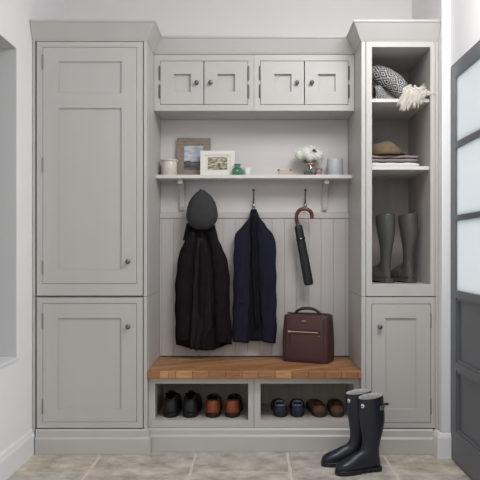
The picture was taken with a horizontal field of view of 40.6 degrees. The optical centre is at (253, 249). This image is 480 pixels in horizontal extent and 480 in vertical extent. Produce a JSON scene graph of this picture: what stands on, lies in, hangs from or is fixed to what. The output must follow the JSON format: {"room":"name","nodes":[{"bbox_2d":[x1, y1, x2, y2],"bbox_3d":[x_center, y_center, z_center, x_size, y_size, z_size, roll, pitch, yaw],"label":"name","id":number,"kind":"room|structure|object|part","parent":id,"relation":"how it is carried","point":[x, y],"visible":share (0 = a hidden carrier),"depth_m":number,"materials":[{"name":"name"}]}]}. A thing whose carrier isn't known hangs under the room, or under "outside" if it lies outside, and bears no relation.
{"room":"mudroom","nodes":[
{"label":"mudroom","id":0,"kind":"room"},
{"bbox_2d":[0,0,63,452],"bbox_3d":[-1.405,-0.325,2.410,0.420,2.850,3.340,0,0,0],"label":"wall","id":1,"kind":"structure","parent":0,"point":[16,378],"depth_m":3.37,"materials":[{"name":"white paint"}]},
{"bbox_2d":[0,34,17,367],"bbox_3d":[-1.389,-0.233,2.855,0.412,1.572,0.830,0,0,0],"label":"window","id":2,"kind":"structure","parent":1,"relation":"in","point":[8,52],"depth_m":3.27,"materials":[{"name":"white paint"}]},
{"bbox_3d":[-1.363,0.544,2.855,0.361,0.015,0.820,0,0,0],"label":"sill","id":3,"kind":"part","parent":2,"relation":"part of","materials":[{"name":"white paint"}]},
{"bbox_2d":[0,428,34,479],"bbox_3d":[-1.187,1.030,2.115,0.016,0.139,2.750,0,0,0],"label":"baseboard","id":4,"kind":"structure","parent":1,"relation":"attached to","point":[18,453],"depth_m":3.24,"materials":[{"name":"white paint"}]},
{"bbox_2d":[64,0,411,356],"bbox_3d":[-0.077,-0.325,4.140,2.235,2.850,0.120,0,0,0],"label":"wall","id":5,"kind":"structure","parent":0,"point":[172,17],"depth_m":4.08,"materials":[{"name":"white paint"}]},
{"bbox_2d":[30,20,161,295],"bbox_3d":[-0.859,-0.488,3.755,0.667,1.477,0.610,0,0,0],"label":"upper cabinet","id":6,"kind":"object","parent":5,"relation":"attached to","point":[97,127],"visible":0.95,"depth_m":3.50,"materials":[{"name":"grey paint"}]},
{"bbox_3d":[-0.885,-0.457,3.510,0.505,1.275,0.021,0,0,0],"label":"door","id":7,"kind":"part","parent":6,"relation":"part of","materials":[{"name":"grey paint"}]},
{"bbox_3d":[-0.859,-1.177,3.755,0.667,0.099,0.610,0,0,0],"label":"cornice","id":8,"kind":"part","parent":6,"relation":"part of","materials":[{"name":"grey paint"}]},
{"bbox_2d":[154,55,253,119],"bbox_3d":[-0.286,-0.966,3.885,0.576,0.325,0.349,0,0,0],"label":"upper cabinet","id":9,"kind":"object","parent":5,"relation":"attached to","point":[186,87],"visible":1,"depth_m":3.74,"materials":[{"name":"grey paint"}]},
{"bbox_3d":[-0.413,-0.966,3.755,0.249,0.249,0.030,0,0,0],"label":"door","id":10,"kind":"part","parent":9,"relation":"part of","materials":[{"name":"grey paint"}]},
{"bbox_3d":[-0.159,-0.966,3.755,0.250,0.249,0.030,0,0,0],"label":"door","id":11,"kind":"part","parent":9,"relation":"part of","materials":[{"name":"grey paint"}]},
{"bbox_2d":[254,55,353,119],"bbox_3d":[0.293,-0.966,3.885,0.578,0.325,0.349,0,0,0],"label":"upper cabinet","id":12,"kind":"object","parent":5,"relation":"attached to","point":[286,87],"visible":1,"depth_m":3.74,"materials":[{"name":"grey paint"}]},
{"bbox_2d":[155,36,353,54],"bbox_3d":[0.004,-1.177,3.882,1.154,0.095,0.355,0,0,0],"label":"crown molding","id":13,"kind":"structure","parent":12,"relation":"on","point":[168,45],"depth_m":3.72,"materials":[{"name":"grey paint"}]},
{"bbox_3d":[0.166,-0.966,3.755,0.250,0.249,0.030,0,0,0],"label":"door","id":14,"kind":"part","parent":12,"relation":"part of","materials":[{"name":"grey paint"}]},
{"bbox_3d":[0.421,-0.966,3.755,0.249,0.249,0.030,0,0,0],"label":"door","id":15,"kind":"part","parent":12,"relation":"part of","materials":[{"name":"grey paint"}]},
{"bbox_2d":[7,452,471,479],"bbox_3d":[-0.152,1.160,2.510,2.985,0.120,3.540,0,0,0],"label":"floor","id":16,"kind":"structure","parent":0,"point":[156,465],"depth_m":3.27,"materials":[{"name":"tile"}]},
{"bbox_2d":[33,291,161,454],"bbox_3d":[-0.874,0.676,3.765,0.637,0.847,0.589,0,0,0],"label":"base cabinet","id":17,"kind":"object","parent":16,"relation":"on","point":[93,356],"visible":0.92,"depth_m":3.50,"materials":[{"name":"grey paint"}]},
{"bbox_3d":[-0.885,0.609,3.511,0.573,0.704,0.022,0,0,0],"label":"frame","id":18,"kind":"part","parent":17,"relation":"part of","materials":[{"name":"grey paint"}]},
{"bbox_3d":[-0.885,0.609,3.510,0.505,0.639,0.021,0,0,0],"label":"door","id":19,"kind":"part","parent":17,"relation":"part of","materials":[{"name":"grey paint"}]},
{"bbox_2d":[149,378,253,426],"bbox_3d":[-0.286,0.833,3.754,0.576,0.277,0.408,0,0,0],"label":"cubby","id":20,"kind":"object","parent":16,"relation":"on","point":[158,387],"visible":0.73,"depth_m":3.55,"materials":[{"name":"grey paint"}]},
{"bbox_2d":[163,390,181,417],"bbox_3d":[-0.467,0.866,3.742,0.102,0.137,0.289,0,0,-2],"label":"shoe","id":21,"kind":"object","parent":20,"relation":"in","point":[172,406],"visible":1,"depth_m":3.62,"materials":[{"name":"black leather"}]},
{"bbox_2d":[183,390,202,417],"bbox_3d":[-0.352,0.866,3.742,0.102,0.137,0.289,0,0,2],"label":"shoe","id":22,"kind":"object","parent":20,"relation":"in","point":[192,403],"visible":1,"depth_m":3.62,"materials":[{"name":"black leather"}]},
{"bbox_2d":[206,393,221,417],"bbox_3d":[-0.231,0.878,3.742,0.098,0.113,0.289,0,0,-2],"label":"shoe","id":23,"kind":"object","parent":20,"relation":"in","point":[213,401],"visible":1,"depth_m":3.61,"materials":[{"name":"brown leather"}]},
{"bbox_2d":[225,393,242,417],"bbox_3d":[-0.113,0.878,3.742,0.098,0.113,0.289,0,0,3],"label":"shoe","id":24,"kind":"object","parent":20,"relation":"in","point":[234,403],"visible":1,"depth_m":3.62,"materials":[{"name":"brown leather"}]},
{"bbox_2d":[149,427,349,451],"bbox_3d":[0.004,1.036,3.735,1.156,0.126,0.410,0,0,0],"label":"plinth","id":25,"kind":"object","parent":16,"relation":"on","point":[163,439],"visible":0.43,"depth_m":3.53,"materials":[{"name":"grey paint"}]},
{"bbox_2d":[254,378,359,426],"bbox_3d":[0.293,0.833,3.754,0.578,0.277,0.408,0,0,0],"label":"cubby","id":26,"kind":"object","parent":16,"relation":"on","point":[266,390],"visible":0.43,"depth_m":3.63,"materials":[{"name":"grey paint"}]},
{"bbox_2d":[147,357,360,377],"bbox_3d":[0.004,0.673,3.728,1.156,0.042,0.462,0,0,0],"label":"bench","id":27,"kind":"object","parent":26,"relation":"on","point":[164,367],"visible":1,"depth_m":3.54,"materials":[{"name":"brown wood"}]},
{"bbox_2d":[283,307,333,363],"bbox_3d":[0.325,0.493,3.817,0.286,0.319,0.178,0,0,22],"label":"leather bag","id":28,"kind":"object","parent":27,"relation":"on","point":[308,337],"visible":1,"depth_m":3.75,"materials":[{"name":"brown leather"}]},
{"bbox_3d":[0.319,0.359,3.805,0.167,0.052,0.015,0,0,22],"label":"handle","id":29,"kind":"part","parent":28,"relation":"part of","materials":[{"name":"black leather"}]},
{"bbox_2d":[270,398,287,417],"bbox_3d":[0.148,0.899,3.752,0.092,0.071,0.289,0,0,-3],"label":"shoe","id":30,"kind":"object","parent":26,"relation":"in","point":[278,406],"visible":1,"depth_m":3.63,"materials":[{"name":"blue fabric"}]},
{"bbox_2d":[289,398,304,417],"bbox_3d":[0.253,0.899,3.752,0.092,0.071,0.289,0,0,3],"label":"shoe","id":31,"kind":"object","parent":26,"relation":"in","point":[296,406],"visible":1,"depth_m":3.63,"materials":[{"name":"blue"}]},
{"bbox_2d":[305,398,325,417],"bbox_3d":[0.361,0.899,3.752,0.096,0.071,0.289,0,0,-6],"label":"shoe","id":32,"kind":"object","parent":26,"relation":"in","point":[315,406],"visible":1,"depth_m":3.64,"materials":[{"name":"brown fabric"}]},
{"bbox_2d":[326,398,343,417],"bbox_3d":[0.475,0.899,3.752,0.096,0.071,0.289,0,0,2],"label":"shoe","id":33,"kind":"object","parent":26,"relation":"in","point":[335,407],"visible":1,"depth_m":3.63,"materials":[{"name":"brown leather"}]},
{"bbox_2d":[321,389,370,467],"bbox_3d":[0.494,0.910,3.324,0.301,0.380,0.109,0,0,-9],"label":"boot","id":34,"kind":"object","parent":16,"relation":"on","point":[330,459],"visible":0.62,"depth_m":3.30,"materials":[{"name":"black rubber"}]},
{"bbox_2d":[335,393,388,476],"bbox_3d":[0.542,0.910,3.214,0.301,0.380,0.109,0,0,-21],"label":"boot","id":35,"kind":"object","parent":16,"relation":"on","point":[371,405],"visible":1,"depth_m":3.19,"materials":[{"name":"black rubber"}]},
{"bbox_2d":[347,291,437,454],"bbox_3d":[0.781,0.676,3.765,0.436,0.847,0.589,0,0,0],"label":"base cabinet","id":36,"kind":"object","parent":16,"relation":"on","point":[393,340],"visible":0.86,"depth_m":3.50,"materials":[{"name":"grey paint"}]},
{"bbox_2d":[347,20,440,295],"bbox_3d":[0.766,-0.488,3.755,0.466,1.477,0.610,0,0,0],"label":"open shelving unit","id":37,"kind":"object","parent":36,"relation":"on","point":[409,48],"visible":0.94,"depth_m":3.56,"materials":[{"name":"grey paint"}]},
{"bbox_2d":[372,213,394,282],"bbox_3d":[0.721,-0.011,3.752,0.100,0.394,0.246,0,0,-32],"label":"boot","id":38,"kind":"object","parent":37,"relation":"in","point":[385,223],"visible":0.77,"depth_m":3.67,"materials":[{"name":"green rubber"}]},
{"bbox_3d":[0.766,-1.177,3.755,0.466,0.099,0.610,0,0,0],"label":"cornice","id":39,"kind":"part","parent":37,"relation":"part of","materials":[{"name":"grey paint"}]},
{"bbox_2d":[372,162,418,165],"bbox_3d":[0.786,-0.474,3.720,0.273,0.035,0.240,0,0,0],"label":"folded towel","id":40,"kind":"object","parent":37,"relation":"on","point":[373,163],"visible":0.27,"depth_m":3.60,"materials":[{"name":"white fabric"}]},
{"bbox_2d":[372,141,418,162],"bbox_3d":[0.784,-0.553,3.696,0.275,0.123,0.248,0,0,0],"label":"hat","id":41,"kind":"object","parent":40,"relation":"on","point":[387,158],"depth_m":3.61,"materials":[{"name":"brown fabric"}]},
{"bbox_3d":[0.758,-0.574,3.680,0.198,0.082,0.216,0,0,0],"label":"flat cap","id":42,"kind":"part","parent":41,"relation":"part of","materials":[{"name":"brown fabric"}]},
{"bbox_2d":[372,166,428,178],"bbox_3d":[0.798,-0.447,3.768,0.319,0.019,0.481,0,0,0],"label":"shelf","id":43,"kind":"object","parent":37,"relation":"attached to","point":[378,172],"depth_m":3.63,"materials":[{"name":"white paint"}]},
{"bbox_2d":[372,99,428,119],"bbox_3d":[0.798,-0.815,3.768,0.319,0.019,0.481,0,0,0],"label":"shelf","id":44,"kind":"object","parent":37,"relation":"attached to","point":[382,109],"depth_m":3.74,"materials":[{"name":"white paint"}]},
{"bbox_3d":[0.794,-0.440,3.511,0.372,1.379,0.022,0,0,0],"label":"frame","id":45,"kind":"part","parent":37,"relation":"part of","materials":[{"name":"grey paint"}]},
{"bbox_2d":[372,65,435,110],"bbox_3d":[0.819,-0.895,3.601,0.341,0.312,0.320,0,0,0],"label":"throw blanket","id":46,"kind":"object","parent":37,"relation":"on","point":[385,78],"visible":0.94,"depth_m":3.58,"materials":[{"name":"grey fabric"}]},
{"bbox_2d":[391,213,417,282],"bbox_3d":[0.856,-0.011,3.755,0.100,0.394,0.246,0,0,-26],"label":"boot","id":47,"kind":"object","parent":37,"relation":"in","point":[408,223],"visible":0.88,"depth_m":3.67,"materials":[{"name":"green rubber"}]},
{"bbox_3d":[0.794,0.608,3.511,0.372,0.706,0.022,0,0,0],"label":"frame","id":48,"kind":"part","parent":36,"relation":"part of","materials":[{"name":"grey paint"}]},
{"bbox_3d":[0.798,0.613,3.510,0.315,0.639,0.021,0,0,0],"label":"door","id":49,"kind":"part","parent":36,"relation":"part of","materials":[{"name":"grey paint"}]},
{"bbox_2d":[159,120,348,355],"bbox_3d":[0.004,-0.077,4.006,1.156,1.450,0.105,0,0,0],"label":"panelling","id":50,"kind":"object","parent":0,"point":[266,147],"visible":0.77,"depth_m":3.96,"materials":[{"name":"grey paint"}]},
{"bbox_2d":[252,189,254,208],"bbox_3d":[0.001,-0.312,3.946,0.022,0.120,0.106,0,0,0],"label":"coat hook","id":51,"kind":"object","parent":50,"relation":"attached to","point":[253,190],"visible":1,"depth_m":3.94,"materials":[{"name":"grey paint"}]},
{"bbox_2d":[232,207,276,342],"bbox_3d":[0.008,0.146,3.916,0.270,0.828,0.111,0,0,4],"label":"jacket","id":52,"kind":"object","parent":51,"relation":"hanging from","point":[254,308],"visible":1,"depth_m":3.88,"materials":[{"name":"fabric"}]},
{"bbox_3d":[-0.066,0.157,3.896,0.128,0.803,0.056,0,0,0],"label":"panel","id":53,"kind":"part","parent":52,"relation":"part of","materials":[{"name":"blue fabric"}]},
{"bbox_3d":[0.072,0.158,3.896,0.139,0.805,0.056,0,0,0],"label":"panel","id":54,"kind":"part","parent":52,"relation":"part of","materials":[{"name":"blue fabric"}]},
{"bbox_2d":[156,175,351,209],"bbox_3d":[0.004,-0.344,3.909,1.156,0.199,0.179,0,0,0],"label":"wall shelf","id":55,"kind":"object","parent":50,"relation":"attached to","point":[181,179],"visible":1,"depth_m":3.83,"materials":[{"name":"white paint"}]},
{"bbox_2d":[161,158,177,174],"bbox_3d":[-0.510,-0.496,3.920,0.104,0.104,0.104,0,0,0],"label":"ceramic jar","id":56,"kind":"object","parent":55,"relation":"on","point":[168,166],"visible":0.79,"depth_m":3.88,"materials":[{"name":"white ceramic"}]},
{"bbox_3d":[-0.510,-0.541,3.920,0.104,0.013,0.104,0,0,0],"label":"lid","id":57,"kind":"part","parent":56,"relation":"part of","materials":[{"name":"beige ceramic"}]},
{"bbox_2d":[177,138,210,174],"bbox_3d":[-0.366,-0.566,3.971,0.205,0.242,0.042,0,0,0],"label":"picture frame","id":58,"kind":"object","parent":55,"relation":"on","point":[188,149],"visible":0.62,"depth_m":3.97,"materials":[{"name":"brown wood"}]},
{"bbox_2d":[184,145,203,169],"bbox_3d":[-0.366,-0.565,3.974,0.121,0.158,0.006,0,-6,0],"label":"print","id":59,"kind":"object","parent":58,"relation":"attached to","point":[191,152],"depth_m":3.97},
{"bbox_2d":[200,151,234,174],"bbox_3d":[-0.217,-0.522,3.912,0.207,0.155,0.033,0,0,0],"label":"picture frame","id":60,"kind":"object","parent":55,"relation":"on","point":[211,162],"visible":0.8,"depth_m":3.91,"materials":[{"name":"white paint"}]},
{"bbox_2d":[208,157,226,169],"bbox_3d":[-0.217,-0.522,3.915,0.157,0.104,0.006,0,-6,0],"label":"print","id":61,"kind":"object","parent":60,"relation":"attached to","point":[214,163],"depth_m":3.91},
{"bbox_2d":[231,164,243,174],"bbox_3d":[-0.096,-0.478,3.880,0.073,0.069,0.073,0,0,22],"label":"glass bottle","id":62,"kind":"object","parent":55,"relation":"on","point":[237,170],"visible":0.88,"depth_m":3.85,"materials":[{"name":"green glass"}]},
{"bbox_2d":[244,167,250,174],"bbox_3d":[-0.037,-0.469,3.900,0.045,0.051,0.045,0,0,0],"label":"candle cup","id":63,"kind":"object","parent":55,"relation":"on","point":[247,170],"visible":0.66,"depth_m":3.88,"materials":[{"name":"white ceramic"}]},
{"bbox_2d":[277,169,291,174],"bbox_3d":[0.186,-0.464,3.880,0.087,0.040,0.044,0,0,0],"label":"trinket box","id":64,"kind":"object","parent":55,"relation":"on","point":[280,172],"visible":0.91,"depth_m":3.86,"materials":[{"name":"beige wood"}]},
{"bbox_2d":[304,162,315,174],"bbox_3d":[0.340,-0.484,3.900,0.074,0.080,0.074,0,0,0],"label":"glass vase","id":65,"kind":"object","parent":55,"relation":"on","point":[309,169],"visible":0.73,"depth_m":3.87,"materials":[{"name":"clear"}]},
{"bbox_2d":[293,145,323,163],"bbox_3d":[0.332,-0.542,3.902,0.185,0.182,0.131,0,0,0],"label":"bunch","id":66,"kind":"object","parent":65,"relation":"in","point":[309,154],"visible":1,"depth_m":3.86,"materials":[{"name":"white plant"}]},
{"bbox_2d":[316,168,321,174],"bbox_3d":[0.391,-0.465,3.870,0.037,0.043,0.037,0,0,0],"label":"candle cup","id":67,"kind":"object","parent":55,"relation":"on","point":[318,170],"visible":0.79,"depth_m":3.85,"materials":[{"name":"pink glass"}]},
{"bbox_2d":[327,158,342,174],"bbox_3d":[0.492,-0.496,3.910,0.095,0.105,0.095,0,0,0],"label":"plant pot","id":68,"kind":"object","parent":55,"relation":"on","point":[334,165],"visible":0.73,"depth_m":3.87,"materials":[{"name":"grey ceramic"}]},
{"bbox_3d":[0.004,-0.213,3.977,1.156,0.037,0.045,0,0,0],"label":"rail","id":69,"kind":"part","parent":50,"relation":"part of","materials":[{"name":"grey paint"}]},
{"bbox_2d":[303,189,306,206],"bbox_3d":[0.315,-0.312,3.946,0.022,0.120,0.106,0,0,0],"label":"coat hook","id":70,"kind":"object","parent":50,"relation":"attached to","point":[305,190],"visible":0.83,"depth_m":3.94,"materials":[{"name":"grey paint"}]},
{"bbox_2d":[295,207,313,285],"bbox_3d":[0.302,-0.022,3.857,0.115,0.469,0.054,0,0,0],"label":"umbrella","id":71,"kind":"object","parent":70,"relation":"hanging from","point":[301,243],"visible":1,"depth_m":3.84,"materials":[{"name":"fabric"}]},
{"bbox_3d":[0.302,-0.186,3.860,0.115,0.139,0.022,0,0,0],"label":"handle","id":72,"kind":"part","parent":71,"relation":"part of","materials":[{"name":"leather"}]},
{"bbox_3d":[-0.323,-0.312,3.947,0.022,0.119,0.106,0,0,0],"label":"coat hook","id":73,"kind":"object","parent":50,"relation":"attached to","visible":0},
{"bbox_2d":[186,190,217,229],"bbox_3d":[-0.306,-0.239,3.834,0.187,0.237,0.105,0,0,0],"label":"flat cap","id":74,"kind":"object","parent":73,"relation":"hanging from","point":[201,213],"visible":1,"depth_m":3.80,"materials":[{"name":"grey fabric"}]},
{"bbox_2d":[175,223,231,350],"bbox_3d":[-0.303,0.161,3.890,0.344,0.877,0.130,0,0,4],"label":"jacket","id":75,"kind":"object","parent":73,"relation":"hanging from","point":[202,282],"visible":0.94,"depth_m":3.85,"materials":[{"name":"fabric"}]},
{"bbox_3d":[-0.312,0.263,3.854,0.135,0.669,0.042,0,0,0],"label":"panel","id":76,"kind":"part","parent":75,"relation":"part of","materials":[{"name":"black fabric"}]},
{"bbox_2d":[412,0,479,458],"bbox_3d":[1.100,-0.320,3.280,0.200,2.860,1.600,0,0,0],"label":"wall","id":77,"kind":"structure","parent":0,"point":[465,14],"depth_m":3.45,"materials":[{"name":"white paint"}]},
{"bbox_2d":[433,429,450,458],"bbox_3d":[1.002,1.030,3.446,0.073,0.138,0.092,0,0,0],"label":"baseboard","id":78,"kind":"structure","parent":77,"relation":"attached to","point":[441,441],"depth_m":3.40,"materials":[{"name":"white paint"}]},
{"bbox_2d":[442,0,450,431],"bbox_3d":[1.014,-0.395,3.414,0.047,2.709,0.006,0,0,0],"label":"trim","id":79,"kind":"structure","parent":77,"relation":"attached to","point":[446,4],"depth_m":3.41,"materials":[{"name":"white paint"}]},
{"bbox_2d":[451,41,479,479],"bbox_3d":[1.031,0.067,2.979,0.106,2.055,0.870,0,0,0],"label":"door","id":80,"kind":"structure","parent":77,"relation":"in","point":[465,74],"depth_m":3.20,"materials":[{"name":"grey wood"}]},
{"bbox_3d":[1.058,0.412,2.977,0.024,0.333,0.714,0,0,0],"label":"panel","id":81,"kind":"part","parent":80,"relation":"part of","materials":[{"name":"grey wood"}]},
{"bbox_3d":[1.058,0.777,2.977,0.024,0.319,0.714,0,0,0],"label":"panel","id":82,"kind":"part","parent":80,"relation":"part of","materials":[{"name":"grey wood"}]},
{"bbox_3d":[1.050,-0.721,2.977,0.006,0.333,0.714,0,0,0],"label":"pane","id":83,"kind":"part","parent":80,"relation":"part of","materials":[{"name":"white glass"}]},
{"bbox_3d":[1.050,-0.350,2.977,0.006,0.347,0.714,0,0,0],"label":"pane","id":84,"kind":"part","parent":80,"relation":"part of","materials":[{"name":"white glass"}]},
{"bbox_3d":[1.050,0.029,2.977,0.006,0.361,0.714,0,0,0],"label":"pane","id":85,"kind":"part","parent":80,"relation":"part of","materials":[{"name":"white glass"}]}
]}

